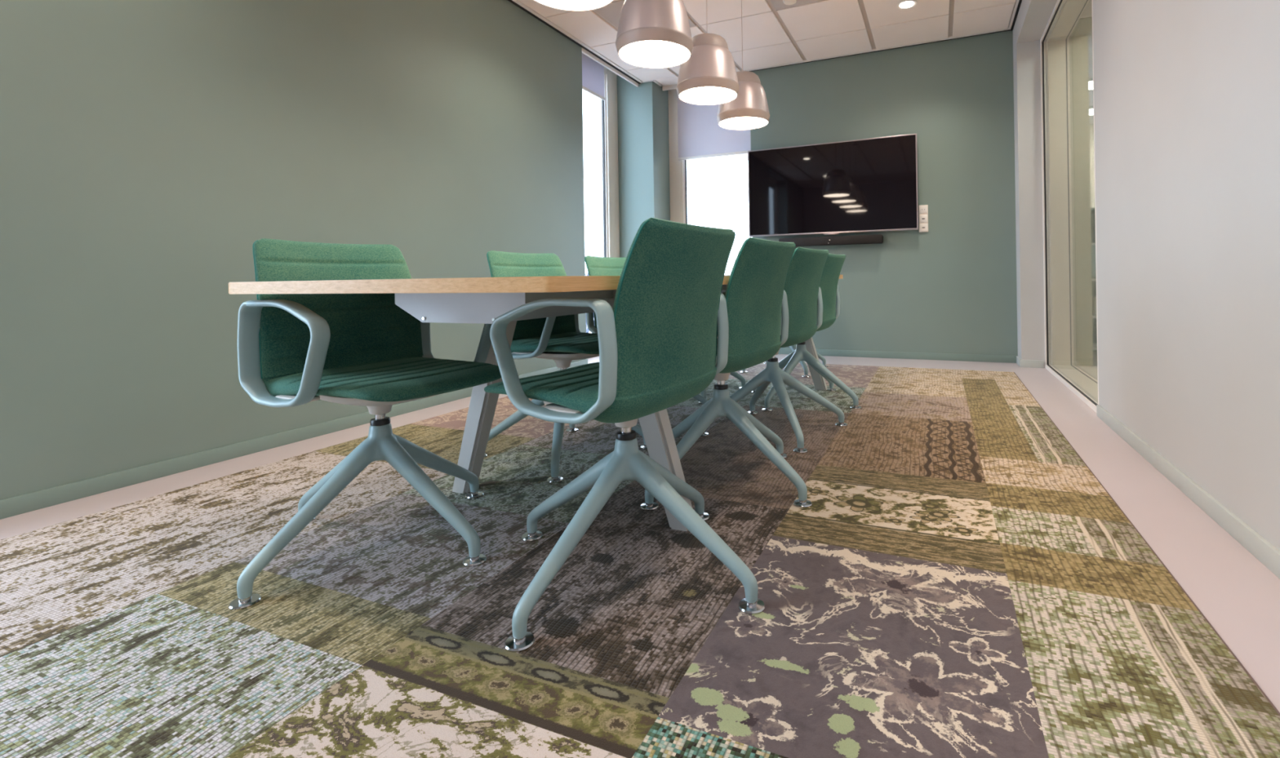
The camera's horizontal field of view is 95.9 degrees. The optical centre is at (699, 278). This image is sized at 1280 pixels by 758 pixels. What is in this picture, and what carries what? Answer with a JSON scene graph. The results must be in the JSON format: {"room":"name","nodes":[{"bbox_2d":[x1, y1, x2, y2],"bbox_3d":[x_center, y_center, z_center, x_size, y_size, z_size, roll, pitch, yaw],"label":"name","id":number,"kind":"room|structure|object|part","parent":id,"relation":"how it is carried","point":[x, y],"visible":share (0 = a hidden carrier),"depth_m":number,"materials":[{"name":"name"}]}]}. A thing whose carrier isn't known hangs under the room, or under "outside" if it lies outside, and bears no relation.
{"room":"meeting room","nodes":[
{"label":"meeting room","id":0,"kind":"room"},
{"bbox_2d":[0,0,586,500],"bbox_3d":[-2.374,-0.744,1.776,0.275,3.000,6.670,-1,0,23],"label":"wall","id":1,"kind":"structure","parent":0,"point":[147,147],"depth_m":2.35,"materials":[{"name":"teal paint"}]},
{"bbox_2d":[0,359,587,519],"bbox_3d":[-2.179,0.725,1.813,0.014,0.057,6.470,-1,0,23],"label":"baseboard","id":2,"kind":"structure","parent":1,"relation":"attached to","point":[17,505],"depth_m":2.27,"materials":[{"name":"teal paint"}]},
{"bbox_2d":[582,53,604,100],"bbox_3d":[-1.014,-1.947,5.143,0.060,0.555,0.585,-1,0,23],"label":"roller blind","id":3,"kind":"object","parent":1,"relation":"attached to","point":[593,73],"visible":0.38,"depth_m":5.24,"materials":[{"name":"white fabric"}]},
{"bbox_2d":[600,66,619,257],"bbox_3d":[-1.044,-0.689,5.361,0.080,2.850,1.010,-1,0,23],"label":"window frame","id":4,"kind":"structure","parent":1,"relation":"in","point":[609,120],"depth_m":5.67,"materials":[{"name":"grey metal"}]},
{"bbox_3d":[-1.068,-0.674,5.301,0.042,2.640,0.760,-1,0,23],"label":"sash","id":5,"kind":"part","parent":4,"relation":"part of","materials":[{"name":"white metal"}]},
{"bbox_2d":[582,48,638,87],"bbox_3d":[-0.804,-1.925,5.260,0.020,0.055,0.982,-1,0,23],"label":"trim","id":6,"kind":"structure","parent":1,"relation":"attached to","point":[585,52],"depth_m":5.20,"materials":[{"name":"white metal"}]},
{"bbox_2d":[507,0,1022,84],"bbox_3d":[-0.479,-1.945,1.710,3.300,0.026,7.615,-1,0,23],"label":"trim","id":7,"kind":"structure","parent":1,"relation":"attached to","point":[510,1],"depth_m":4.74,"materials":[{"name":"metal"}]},
{"bbox_2d":[0,351,1279,712],"bbox_3d":[2.383,0.743,4.213,7.850,0.120,14.800,-1,0,23],"label":"floor","id":8,"kind":"structure","parent":0,"point":[1237,593],"depth_m":1.82,"materials":[{"name":"beige concrete"}]},
{"bbox_2d":[0,361,1279,757],"bbox_3d":[-0.310,0.720,1.796,2.966,0.009,6.284,-1,0,23],"label":"area rug","id":9,"kind":"object","parent":8,"relation":"on","point":[957,580],"visible":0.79,"depth_m":1.22,"materials":[{"name":"multicoloured carpet"}]},
{"bbox_2d":[228,238,501,610],"bbox_3d":[-0.870,0.307,1.575,0.626,0.834,0.626,-1,0,-26],"label":"chair","id":10,"kind":"object","parent":9,"relation":"on","point":[294,349],"visible":0.97,"depth_m":1.53,"materials":[{"name":"teal fabric"}]},
{"bbox_3d":[-0.995,0.180,1.371,0.328,0.257,0.048,-1,0,28],"label":"armrest","id":11,"kind":"part","parent":10,"relation":"part of","materials":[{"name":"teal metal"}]},
{"bbox_3d":[-0.954,0.559,1.432,0.068,0.310,0.352,-1,0,24],"label":"leg","id":12,"kind":"part","parent":10,"relation":"part of","materials":[{"name":"teal metal"}]},
{"bbox_3d":[-1.045,0.560,1.664,0.352,0.310,0.068,-1,0,24],"label":"leg","id":13,"kind":"part","parent":10,"relation":"part of","materials":[{"name":"teal metal"}]},
{"bbox_3d":[-1.040,0.084,1.671,0.119,0.381,0.452,-1,0,28],"label":"backrest","id":14,"kind":"part","parent":10,"relation":"part of","materials":[{"name":"teal fabric"}]},
{"bbox_3d":[-0.829,0.285,1.563,0.448,0.083,0.461,-1,0,28],"label":"seat","id":15,"kind":"part","parent":10,"relation":"part of","materials":[{"name":"teal fabric"}]},
{"bbox_3d":[-0.722,0.555,1.523,0.352,0.310,0.068,-1,0,24],"label":"leg","id":16,"kind":"part","parent":10,"relation":"part of","materials":[{"name":"teal metal"}]},
{"bbox_3d":[-0.813,0.556,1.755,0.068,0.310,0.352,-1,0,24],"label":"leg","id":17,"kind":"part","parent":10,"relation":"part of","materials":[{"name":"teal metal"}]},
{"bbox_3d":[-0.767,0.177,1.808,0.328,0.257,0.048,-1,0,28],"label":"armrest","id":18,"kind":"part","parent":10,"relation":"part of","materials":[{"name":"grey metal"}]},
{"bbox_2d":[228,275,843,531],"bbox_3d":[-0.051,0.353,2.720,0.994,0.718,3.320,-1,0,23],"label":"conference table","id":19,"kind":"object","parent":9,"relation":"on","point":[477,300],"visible":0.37,"depth_m":1.42,"materials":[{"name":"brown wood"}]},
{"bbox_3d":[-0.598,0.072,1.414,0.420,0.078,0.003,-1,0,23],"label":"plate","id":20,"kind":"part","parent":19,"relation":"part of","materials":[{"name":"grey metal"}]},
{"bbox_3d":[-0.715,0.395,1.923,0.269,0.655,0.075,-1,0,23],"label":"leg","id":21,"kind":"part","parent":19,"relation":"part of","materials":[{"name":"grey metal"}]},
{"bbox_2d":[511,284,727,321],"bbox_3d":[-0.046,0.064,2.742,0.412,0.074,2.872,-1,0,23],"label":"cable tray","id":22,"kind":"object","parent":19,"relation":"on","point":[518,300],"depth_m":1.51,"materials":[{"name":"grey metal"}]},
{"bbox_3d":[-0.145,0.386,1.687,0.269,0.655,0.075,-1,0,23],"label":"leg","id":23,"kind":"part","parent":19,"relation":"part of","materials":[{"name":"grey metal"}]},
{"bbox_3d":[0.667,0.373,3.645,0.269,0.655,0.075,-1,0,23],"label":"leg","id":24,"kind":"part","parent":19,"relation":"part of","materials":[{"name":"grey metal"}]},
{"bbox_2d":[484,250,647,483],"bbox_3d":[-0.554,0.303,2.367,0.589,0.834,0.567,-1,0,34],"label":"chair","id":25,"kind":"object","parent":9,"relation":"on","point":[559,339],"visible":0.47,"depth_m":2.33,"materials":[{"name":"green fabric"}]},
{"bbox_3d":[-0.734,0.555,2.351,0.352,0.310,0.068,-1,0,-7],"label":"leg","id":26,"kind":"part","parent":25,"relation":"part of","materials":[{"name":"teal metal"}]},
{"bbox_3d":[-0.716,0.079,2.452,0.119,0.381,0.452,-1,0,28],"label":"backrest","id":27,"kind":"part","parent":25,"relation":"part of","materials":[{"name":"teal fabric"}]},
{"bbox_3d":[-0.671,0.175,2.152,0.328,0.257,0.048,-1,0,28],"label":"armrest","id":28,"kind":"part","parent":25,"relation":"part of","materials":[{"name":"teal metal"}]},
{"bbox_3d":[-0.505,0.280,2.344,0.448,0.083,0.461,-1,0,28],"label":"seat","id":29,"kind":"part","parent":25,"relation":"part of","materials":[{"name":"teal fabric"}]},
{"bbox_3d":[-0.537,0.552,2.200,0.068,0.310,0.352,-1,0,-7],"label":"leg","id":30,"kind":"part","parent":25,"relation":"part of","materials":[{"name":"teal metal"}]},
{"bbox_3d":[-0.583,0.553,2.549,0.068,0.310,0.352,-1,0,-7],"label":"leg","id":31,"kind":"part","parent":25,"relation":"part of","materials":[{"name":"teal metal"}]},
{"bbox_3d":[-0.443,0.172,2.588,0.328,0.257,0.048,-1,0,28],"label":"armrest","id":32,"kind":"part","parent":25,"relation":"part of","materials":[{"name":"teal metal"}]},
{"bbox_3d":[-0.385,0.550,2.397,0.352,0.310,0.068,-1,0,-7],"label":"leg","id":33,"kind":"part","parent":25,"relation":"part of","materials":[{"name":"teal metal"}]},
{"bbox_2d":[484,217,764,653],"bbox_3d":[-0.207,0.297,1.420,0.627,0.834,0.627,-1,0,-8],"label":"chair","id":34,"kind":"object","parent":9,"relation":"on","point":[657,343],"visible":1,"depth_m":1.26,"materials":[{"name":"green fabric"}]},
{"bbox_3d":[-0.314,0.170,1.206,0.328,0.257,0.048,-1,0,30],"label":"armrest","id":35,"kind":"part","parent":34,"relation":"part of","materials":[{"name":"teal metal"}]},
{"bbox_3d":[-0.271,0.548,1.265,0.068,0.310,0.352,-1,0,32],"label":"leg","id":36,"kind":"part","parent":34,"relation":"part of","materials":[{"name":"teal metal"}]},
{"bbox_3d":[-0.329,0.549,1.507,0.352,0.310,0.068,-1,0,32],"label":"leg","id":37,"kind":"part","parent":34,"relation":"part of","materials":[{"name":"teal metal"}]},
{"bbox_3d":[-0.240,0.276,1.448,0.448,0.083,0.461,-1,0,30],"label":"seat","id":38,"kind":"part","parent":34,"relation":"part of","materials":[{"name":"teal fabric"}]},
{"bbox_3d":[-0.086,0.545,1.565,0.068,0.310,0.352,-1,0,32],"label":"leg","id":39,"kind":"part","parent":34,"relation":"part of","materials":[{"name":"teal metal"}]},
{"bbox_3d":[-0.040,0.068,1.332,0.119,0.381,0.452,-1,0,30],"label":"backrest","id":40,"kind":"part","parent":34,"relation":"part of","materials":[{"name":"teal fabric"}]},
{"bbox_3d":[-0.028,0.544,1.323,0.352,0.310,0.068,-1,0,32],"label":"leg","id":41,"kind":"part","parent":34,"relation":"part of","materials":[{"name":"teal metal"}]},
{"bbox_3d":[-0.071,0.166,1.633,0.328,0.257,0.048,-1,0,30],"label":"armrest","id":42,"kind":"part","parent":34,"relation":"part of","materials":[{"name":"teal metal"}]},
{"bbox_2d":[584,255,707,433],"bbox_3d":[-0.292,0.299,3.000,0.615,0.834,0.592,-1,0,40],"label":"chair","id":43,"kind":"object","parent":9,"relation":"on","point":[596,266],"visible":0.06,"depth_m":2.98,"materials":[{"name":"green fabric"}]},
{"bbox_3d":[-0.408,0.171,2.784,0.328,0.257,0.048,-1,0,28],"label":"armrest","id":44,"kind":"part","parent":43,"relation":"part of","materials":[{"name":"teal metal"}]},
{"bbox_3d":[-0.453,0.075,3.084,0.119,0.381,0.452,-1,0,28],"label":"backrest","id":45,"kind":"part","parent":43,"relation":"part of","materials":[{"name":"teal fabric"}]},
{"bbox_3d":[-0.121,0.546,2.999,0.352,0.310,0.068,-1,0,3],"label":"leg","id":46,"kind":"part","parent":43,"relation":"part of","materials":[{"name":"teal metal"}]},
{"bbox_2d":[698,372,745,404],"bbox_3d":[-0.055,0.295,3.598,0.576,0.834,0.574,-1,0,28],"label":"chair","id":47,"kind":"object","parent":9,"relation":"on","point":[735,375],"visible":0.05,"depth_m":3.65,"materials":[{"name":"metal"}]},
{"bbox_3d":[-0.014,0.544,3.426,0.068,0.310,0.352,-1,0,-12],"label":"leg","id":48,"kind":"part","parent":47,"relation":"part of","materials":[{"name":"teal metal"}]},
{"bbox_3d":[0.120,0.542,3.636,0.352,0.310,0.068,-1,0,-12],"label":"leg","id":49,"kind":"part","parent":47,"relation":"part of","materials":[{"name":"teal metal"}]},
{"bbox_2d":[640,237,812,511],"bbox_3d":[0.046,0.293,2.032,0.616,0.834,0.622,-1,0,2],"label":"chair","id":50,"kind":"object","parent":9,"relation":"on","point":[755,297],"visible":0.72,"depth_m":1.91,"materials":[{"name":"green fabric"}]},
{"bbox_3d":[-0.045,0.545,1.903,0.068,0.310,0.352,-1,0,45],"label":"leg","id":51,"kind":"part","parent":50,"relation":"part of","materials":[{"name":"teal metal"}]},
{"bbox_3d":[-0.047,0.545,2.152,0.352,0.310,0.068,-1,0,45],"label":"leg","id":52,"kind":"part","parent":50,"relation":"part of","materials":[{"name":"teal metal"}]},
{"bbox_3d":[-0.061,0.166,1.821,0.328,0.257,0.048,-1,0,31],"label":"armrest","id":53,"kind":"part","parent":50,"relation":"part of","materials":[{"name":"teal metal"}]},
{"bbox_3d":[0.017,0.272,2.062,0.448,0.083,0.461,-1,0,31],"label":"seat","id":54,"kind":"part","parent":50,"relation":"part of","materials":[{"name":"teal fabric"}]},
{"bbox_3d":[0.189,0.162,2.245,0.328,0.257,0.048,-1,0,31],"label":"armrest","id":55,"kind":"part","parent":50,"relation":"part of","materials":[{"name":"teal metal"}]},
{"bbox_3d":[0.202,0.541,2.154,0.068,0.310,0.352,-1,0,45],"label":"leg","id":56,"kind":"part","parent":50,"relation":"part of","materials":[{"name":"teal metal"}]},
{"bbox_3d":[0.215,0.064,1.943,0.119,0.381,0.452,-1,0,31],"label":"backrest","id":57,"kind":"part","parent":50,"relation":"part of","materials":[{"name":"teal fabric"}]},
{"bbox_3d":[0.204,0.541,1.905,0.352,0.310,0.068,-1,0,45],"label":"leg","id":58,"kind":"part","parent":50,"relation":"part of","materials":[{"name":"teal metal"}]},
{"bbox_2d":[700,247,847,453],"bbox_3d":[0.328,0.289,2.674,0.578,0.834,0.558,-1,0,32],"label":"chair","id":59,"kind":"object","parent":9,"relation":"on","point":[802,290],"visible":0.68,"depth_m":2.59,"materials":[{"name":"green fabric"}]},
{"bbox_3d":[0.168,0.541,2.631,0.352,0.310,0.068,-1,0,-11],"label":"leg","id":60,"kind":"part","parent":59,"relation":"part of","materials":[{"name":"teal metal"}]},
{"bbox_3d":[0.306,0.539,2.839,0.068,0.310,0.352,-1,0,-11],"label":"leg","id":61,"kind":"part","parent":59,"relation":"part of","materials":[{"name":"teal metal"}]},
{"bbox_3d":[0.280,0.268,2.701,0.448,0.083,0.461,-1,0,32],"label":"seat","id":62,"kind":"part","parent":59,"relation":"part of","materials":[{"name":"teal fabric"}]},
{"bbox_3d":[0.376,0.538,2.494,0.068,0.310,0.352,-1,0,-11],"label":"leg","id":63,"kind":"part","parent":59,"relation":"part of","materials":[{"name":"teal metal"}]},
{"bbox_3d":[0.476,0.060,2.579,0.119,0.381,0.452,-1,0,32],"label":"backrest","id":64,"kind":"part","parent":59,"relation":"part of","materials":[{"name":"teal fabric"}]},
{"bbox_3d":[0.514,0.536,2.701,0.352,0.310,0.068,-1,0,-11],"label":"leg","id":65,"kind":"part","parent":59,"relation":"part of","materials":[{"name":"teal metal"}]},
{"bbox_3d":[0.456,0.158,2.881,0.328,0.257,0.048,-1,0,32],"label":"armrest","id":66,"kind":"part","parent":59,"relation":"part of","materials":[{"name":"teal metal"}]},
{"bbox_2d":[740,345,827,377],"bbox_3d":[0.646,0.284,4.388,0.574,0.834,0.576,-1,0,23],"label":"chair","id":67,"kind":"object","parent":9,"relation":"on","point":[793,348],"visible":0.12,"depth_m":4.23,"materials":[{"name":"metal"}]},
{"bbox_3d":[0.703,0.533,4.221,0.068,0.310,0.352,-1,0,-17],"label":"leg","id":68,"kind":"part","parent":67,"relation":"part of","materials":[{"name":"teal metal"}]},
{"bbox_3d":[0.818,0.531,4.442,0.352,0.310,0.068,-1,0,-17],"label":"leg","id":69,"kind":"part","parent":67,"relation":"part of","materials":[{"name":"teal metal"}]},
{"bbox_2d":[751,253,861,411],"bbox_3d":[0.555,0.285,3.315,0.619,0.834,0.622,-1,0,1],"label":"chair","id":70,"kind":"object","parent":9,"relation":"on","point":[828,286],"visible":0.52,"depth_m":3.22,"materials":[{"name":"green fabric"}]},
{"bbox_3d":[0.457,0.537,3.430,0.352,0.310,0.068,-1,0,43],"label":"leg","id":71,"kind":"part","parent":70,"relation":"part of","materials":[{"name":"teal metal"}]},
{"bbox_3d":[0.468,0.537,3.181,0.068,0.310,0.352,-1,0,43],"label":"leg","id":72,"kind":"part","parent":70,"relation":"part of","materials":[{"name":"teal metal"}]},
{"bbox_3d":[0.706,0.533,3.441,0.068,0.310,0.352,-1,0,43],"label":"leg","id":73,"kind":"part","parent":70,"relation":"part of","materials":[{"name":"teal metal"}]},
{"bbox_3d":[0.526,0.264,3.345,0.448,0.083,0.461,-1,0,31],"label":"seat","id":74,"kind":"part","parent":70,"relation":"part of","materials":[{"name":"teal fabric"}]},
{"bbox_3d":[0.717,0.533,3.192,0.352,0.310,0.068,-1,0,43],"label":"leg","id":75,"kind":"part","parent":70,"relation":"part of","materials":[{"name":"teal metal"}]},
{"bbox_3d":[0.724,0.057,3.226,0.119,0.381,0.452,-1,0,31],"label":"backrest","id":76,"kind":"part","parent":70,"relation":"part of","materials":[{"name":"teal fabric"}]},
{"bbox_3d":[0.698,0.154,3.528,0.328,0.257,0.048,-1,0,31],"label":"armrest","id":77,"kind":"part","parent":70,"relation":"part of","materials":[{"name":"teal metal"}]},
{"bbox_2d":[1090,208,1097,351],"bbox_3d":[3.759,0.027,4.985,0.780,1.270,0.410,-1,0,23],"label":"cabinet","id":78,"kind":"object","parent":8,"relation":"on","point":[1092,210],"visible":0.02,"depth_m":5.25,"materials":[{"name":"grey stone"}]},
{"bbox_3d":[3.506,-0.149,4.875,0.360,0.270,0.015,-1,0,23],"label":"cabinet panel","id":79,"kind":"part","parent":78,"relation":"part of","materials":[{"name":"green laminate"}]},
{"bbox_2d":[1092,296,1096,315],"bbox_3d":[3.578,0.246,5.029,0.255,0.162,0.270,-1,0,23],"label":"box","id":80,"kind":"object","parent":78,"relation":"on","point":[1094,298],"visible":0.2,"depth_m":4.97,"materials":[{"name":"beige"}]},
{"bbox_3d":[3.768,0.603,4.985,0.740,0.018,0.370,-1,0,23],"label":"shelf","id":81,"kind":"part","parent":78,"relation":"part of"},
{"bbox_2d":[617,75,670,257],"bbox_3d":[-0.576,-0.771,5.951,0.455,3.000,0.440,-1,0,23],"label":"column","id":82,"kind":"structure","parent":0,"point":[642,111],"depth_m":5.76,"materials":[{"name":"teal paint"}]},
{"bbox_2d":[511,0,1019,86],"bbox_3d":[-0.472,-1.961,1.726,3.300,0.054,7.650,-1,0,23],"label":"ceiling","id":83,"kind":"structure","parent":0,"point":[774,33],"depth_m":4.45,"materials":[{"name":"white tile"}]},
{"bbox_2d":[533,0,613,11],"bbox_3d":[-0.431,-1.432,1.870,0.328,0.985,0.328,-1,0,23],"label":"pendant lamp","id":84,"kind":"object","parent":83,"relation":"hanging from","point":[566,5],"visible":1,"depth_m":1.98,"materials":[{"name":"beige metal"}]},
{"bbox_2d":[615,0,693,68],"bbox_3d":[-0.198,-1.436,2.433,0.328,0.985,0.328,-1,0,23],"label":"pendant lamp","id":85,"kind":"object","parent":83,"relation":"hanging from","point":[651,33],"visible":1,"depth_m":2.32,"materials":[{"name":"beige metal"}]},
{"bbox_3d":[-0.192,-1.080,2.433,0.323,0.177,0.323,-1,0,23],"label":"lamp shade","id":86,"kind":"part","parent":85,"relation":"part of","materials":[{"name":"pink metal"}]},
{"bbox_2d":[618,40,689,67],"bbox_3d":[-0.190,-0.951,2.433,0.301,0.008,0.301,-1,0,23],"label":"diffuser","id":87,"kind":"object","parent":85,"relation":"attached to","point":[643,54],"depth_m":2.42,"materials":[{"name":"white plastic"}]},
{"bbox_2d":[676,0,739,105],"bbox_3d":[0.036,-1.439,2.997,0.328,0.985,0.328,-1,0,23],"label":"pendant lamp","id":88,"kind":"object","parent":83,"relation":"hanging from","point":[709,77],"visible":0.91,"depth_m":2.89,"materials":[{"name":"beige metal"}]},
{"bbox_3d":[0.034,-1.589,2.997,0.004,0.685,0.004,-1,0,23],"label":"cord","id":89,"kind":"part","parent":88,"relation":"part of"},
{"bbox_3d":[0.042,-1.083,2.997,0.323,0.177,0.323,-1,0,23],"label":"lamp shade","id":90,"kind":"part","parent":88,"relation":"part of","materials":[{"name":"pink metal"}]},
{"bbox_2d":[679,87,737,104],"bbox_3d":[0.044,-0.955,2.997,0.301,0.008,0.301,-1,0,23],"label":"diffuser","id":91,"kind":"object","parent":88,"relation":"attached to","point":[694,95],"depth_m":2.99,"materials":[{"name":"white plastic"}]},
{"bbox_2d":[716,0,769,130],"bbox_3d":[0.263,-1.443,3.542,0.328,0.985,0.328,-1,0,23],"label":"pendant lamp","id":92,"kind":"object","parent":83,"relation":"hanging from","point":[749,110],"visible":0.87,"depth_m":3.43,"materials":[{"name":"beige metal"}]},
{"bbox_3d":[0.260,-1.593,3.542,0.004,0.685,0.004,-1,0,23],"label":"cord","id":93,"kind":"part","parent":92,"relation":"part of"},
{"bbox_3d":[0.268,-1.087,3.542,0.323,0.177,0.323,-1,0,23],"label":"lamp shade","id":94,"kind":"part","parent":92,"relation":"part of","materials":[{"name":"pink metal"}]},
{"bbox_2d":[719,116,768,129],"bbox_3d":[0.270,-0.958,3.542,0.301,0.008,0.301,-1,0,23],"label":"diffuser","id":95,"kind":"object","parent":92,"relation":"attached to","point":[726,122],"depth_m":3.53,"materials":[{"name":"white plastic"}]},
{"bbox_2d":[782,0,797,4],"bbox_3d":[0.633,-1.940,4.023,0.100,0.024,0.100,-1,0,23],"label":"smoke detector","id":96,"kind":"object","parent":83,"relation":"attached to","point":[785,2],"visible":1,"depth_m":4.02,"materials":[{"name":"white plastic"}]},
{"bbox_2d":[896,0,917,9],"bbox_3d":[1.491,-1.965,4.133,0.144,0.007,0.144,-1,0,23],"label":"recessed light","id":97,"kind":"object","parent":83,"relation":"in","point":[908,3],"visible":1,"depth_m":4.13,"materials":[{"name":"white"}]},
{"bbox_2d":[750,31,1017,355],"bbox_3d":[1.556,-0.804,5.134,2.200,3.000,0.255,-1,0,23],"label":"wall","id":98,"kind":"structure","parent":0,"point":[950,287],"depth_m":4.83,"materials":[{"name":"teal paint"}]},
{"bbox_2d":[662,84,677,91],"bbox_3d":[0.056,-1.939,5.665,0.935,0.055,0.020,-1,0,23],"label":"trim","id":99,"kind":"structure","parent":98,"relation":"attached to","point":[670,86],"depth_m":5.80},
{"bbox_2d":[668,88,687,223],"bbox_3d":[0.155,-0.708,5.843,0.975,2.850,0.080,-1,0,23],"label":"window frame","id":100,"kind":"structure","parent":98,"relation":"in","point":[677,169],"depth_m":5.96,"materials":[{"name":"grey metal"}]},
{"bbox_3d":[0.217,-0.693,5.816,0.800,2.640,0.042,-1,0,23],"label":"sash","id":101,"kind":"part","parent":100,"relation":"part of","materials":[{"name":"grey metal"}]},
{"bbox_2d":[677,94,751,160],"bbox_3d":[0.149,-1.725,5.731,0.810,1.035,0.060,-1,0,23],"label":"roller blind","id":102,"kind":"object","parent":98,"relation":"attached to","point":[700,135],"visible":0.4,"depth_m":5.77,"materials":[{"name":"white fabric"}]},
{"bbox_2d":[778,234,883,246],"bbox_3d":[1.156,-0.328,5.101,0.903,0.076,0.118,-1,0,23],"label":"soundbar","id":103,"kind":"object","parent":98,"relation":"attached to","point":[875,238],"visible":0.84,"depth_m":5.03,"materials":[{"name":"plastic"}]},
{"bbox_2d":[747,133,918,237],"bbox_3d":[1.153,-0.789,5.115,1.477,0.813,0.085,-1,0,23],"label":"television","id":104,"kind":"object","parent":98,"relation":"attached to","point":[864,185],"visible":1,"depth_m":5.06,"materials":[{"name":"black"}]},
{"bbox_2d":[777,348,1016,363],"bbox_3d":[1.531,0.668,5.009,2.167,0.057,0.012,-1,0,23],"label":"baseboard","id":105,"kind":"structure","parent":98,"relation":"attached to","point":[876,354],"depth_m":4.88,"materials":[{"name":"teal paint"}]},
{"bbox_2d":[918,204,928,232],"bbox_3d":[1.890,-0.499,4.849,0.071,0.228,0.018,-1,0,23],"label":"wall socket","id":106,"kind":"object","parent":98,"relation":"attached to","point":[922,210],"visible":1,"depth_m":4.84,"materials":[{"name":"white plastic"}]},
{"bbox_2d":[1013,40,1044,368],"bbox_3d":[2.826,-0.561,4.722,0.454,2.475,0.905,-1,0,23],"label":"wall pillar","id":107,"kind":"structure","parent":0,"point":[1026,55],"depth_m":4.37,"materials":[{"name":"grey paint"}]},
{"bbox_2d":[1016,355,1044,368],"bbox_3d":[2.563,0.652,4.460,0.158,0.057,0.230,-1,0,23],"label":"baseboard","id":108,"kind":"structure","parent":107,"relation":"attached to","point":[1021,363],"depth_m":4.36,"materials":[{"name":"grey paint"}]},
{"bbox_2d":[1088,75,1093,347],"bbox_3d":[3.118,-0.828,4.737,0.081,3.000,0.450,-1,0,23],"label":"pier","id":109,"kind":"object","parent":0,"point":[1088,75],"depth_m":4.51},
{"bbox_2d":[1088,28,1093,124],"bbox_3d":[4.464,-2.089,3.872,3.266,0.040,7.800,-1,0,23],"label":"ceiling","id":110,"kind":"structure","parent":0,"point":[1090,35],"depth_m":5.63,"materials":[{"name":"white tile"}]},
{"bbox_2d":[1088,77,1093,89],"bbox_3d":[4.161,-2.046,6.055,0.640,0.036,0.340,-1,0,23],"label":"recessed light","id":111,"kind":"object","parent":110,"relation":"in","point":[1091,80],"visible":0.07,"depth_m":5.99,"materials":[{"name":"white"}]},
{"bbox_2d":[1088,81,1093,89],"bbox_3d":[4.161,-2.031,6.055,0.580,0.006,0.280,-1,0,23],"label":"diffuser","id":112,"kind":"object","parent":111,"relation":"attached to","point":[1091,83],"depth_m":6.05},
{"bbox_2d":[1088,106,1093,115],"bbox_3d":[4.806,-2.056,7.087,0.640,0.036,0.340,-1,0,23],"label":"recessed light","id":113,"kind":"object","parent":110,"relation":"in","point":[1091,108],"visible":0.21,"depth_m":7.02,"materials":[{"name":"white"}]},
{"bbox_2d":[1088,109,1093,115],"bbox_3d":[4.806,-2.041,7.087,0.580,0.006,0.280,-1,0,23],"label":"diffuser","id":114,"kind":"object","parent":113,"relation":"attached to","point":[1091,111],"depth_m":7.06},
{"bbox_2d":[1088,123,1094,208],"bbox_3d":[6.109,-0.874,7.528,3.466,3.000,0.200,-1,0,23],"label":"wall","id":115,"kind":"structure","parent":0,"point":[1091,126],"depth_m":7.75,"materials":[{"name":"white paint"}]},
{"bbox_2d":[1013,0,1279,551],"bbox_3d":[1.366,-0.801,1.214,0.454,3.000,8.500,-1,0,23],"label":"wall","id":116,"kind":"structure","parent":0,"point":[1187,92],"depth_m":1.78,"materials":[{"name":"grey paint"}]},
{"bbox_2d":[1040,0,1098,413],"bbox_3d":[2.421,-0.555,3.544,0.298,2.475,1.580,-1,0,23],"label":"window","id":117,"kind":"structure","parent":116,"relation":"in","point":[1064,41],"depth_m":4.23,"materials":[{"name":"grey"}]},
{"bbox_2d":[1096,404,1279,578],"bbox_3d":[0.876,0.678,0.185,0.012,0.057,5.805,-1,0,23],"label":"baseboard","id":118,"kind":"structure","parent":116,"relation":"attached to","point":[1258,546],"depth_m":1.71,"materials":[{"name":"grey paint"}]}
]}

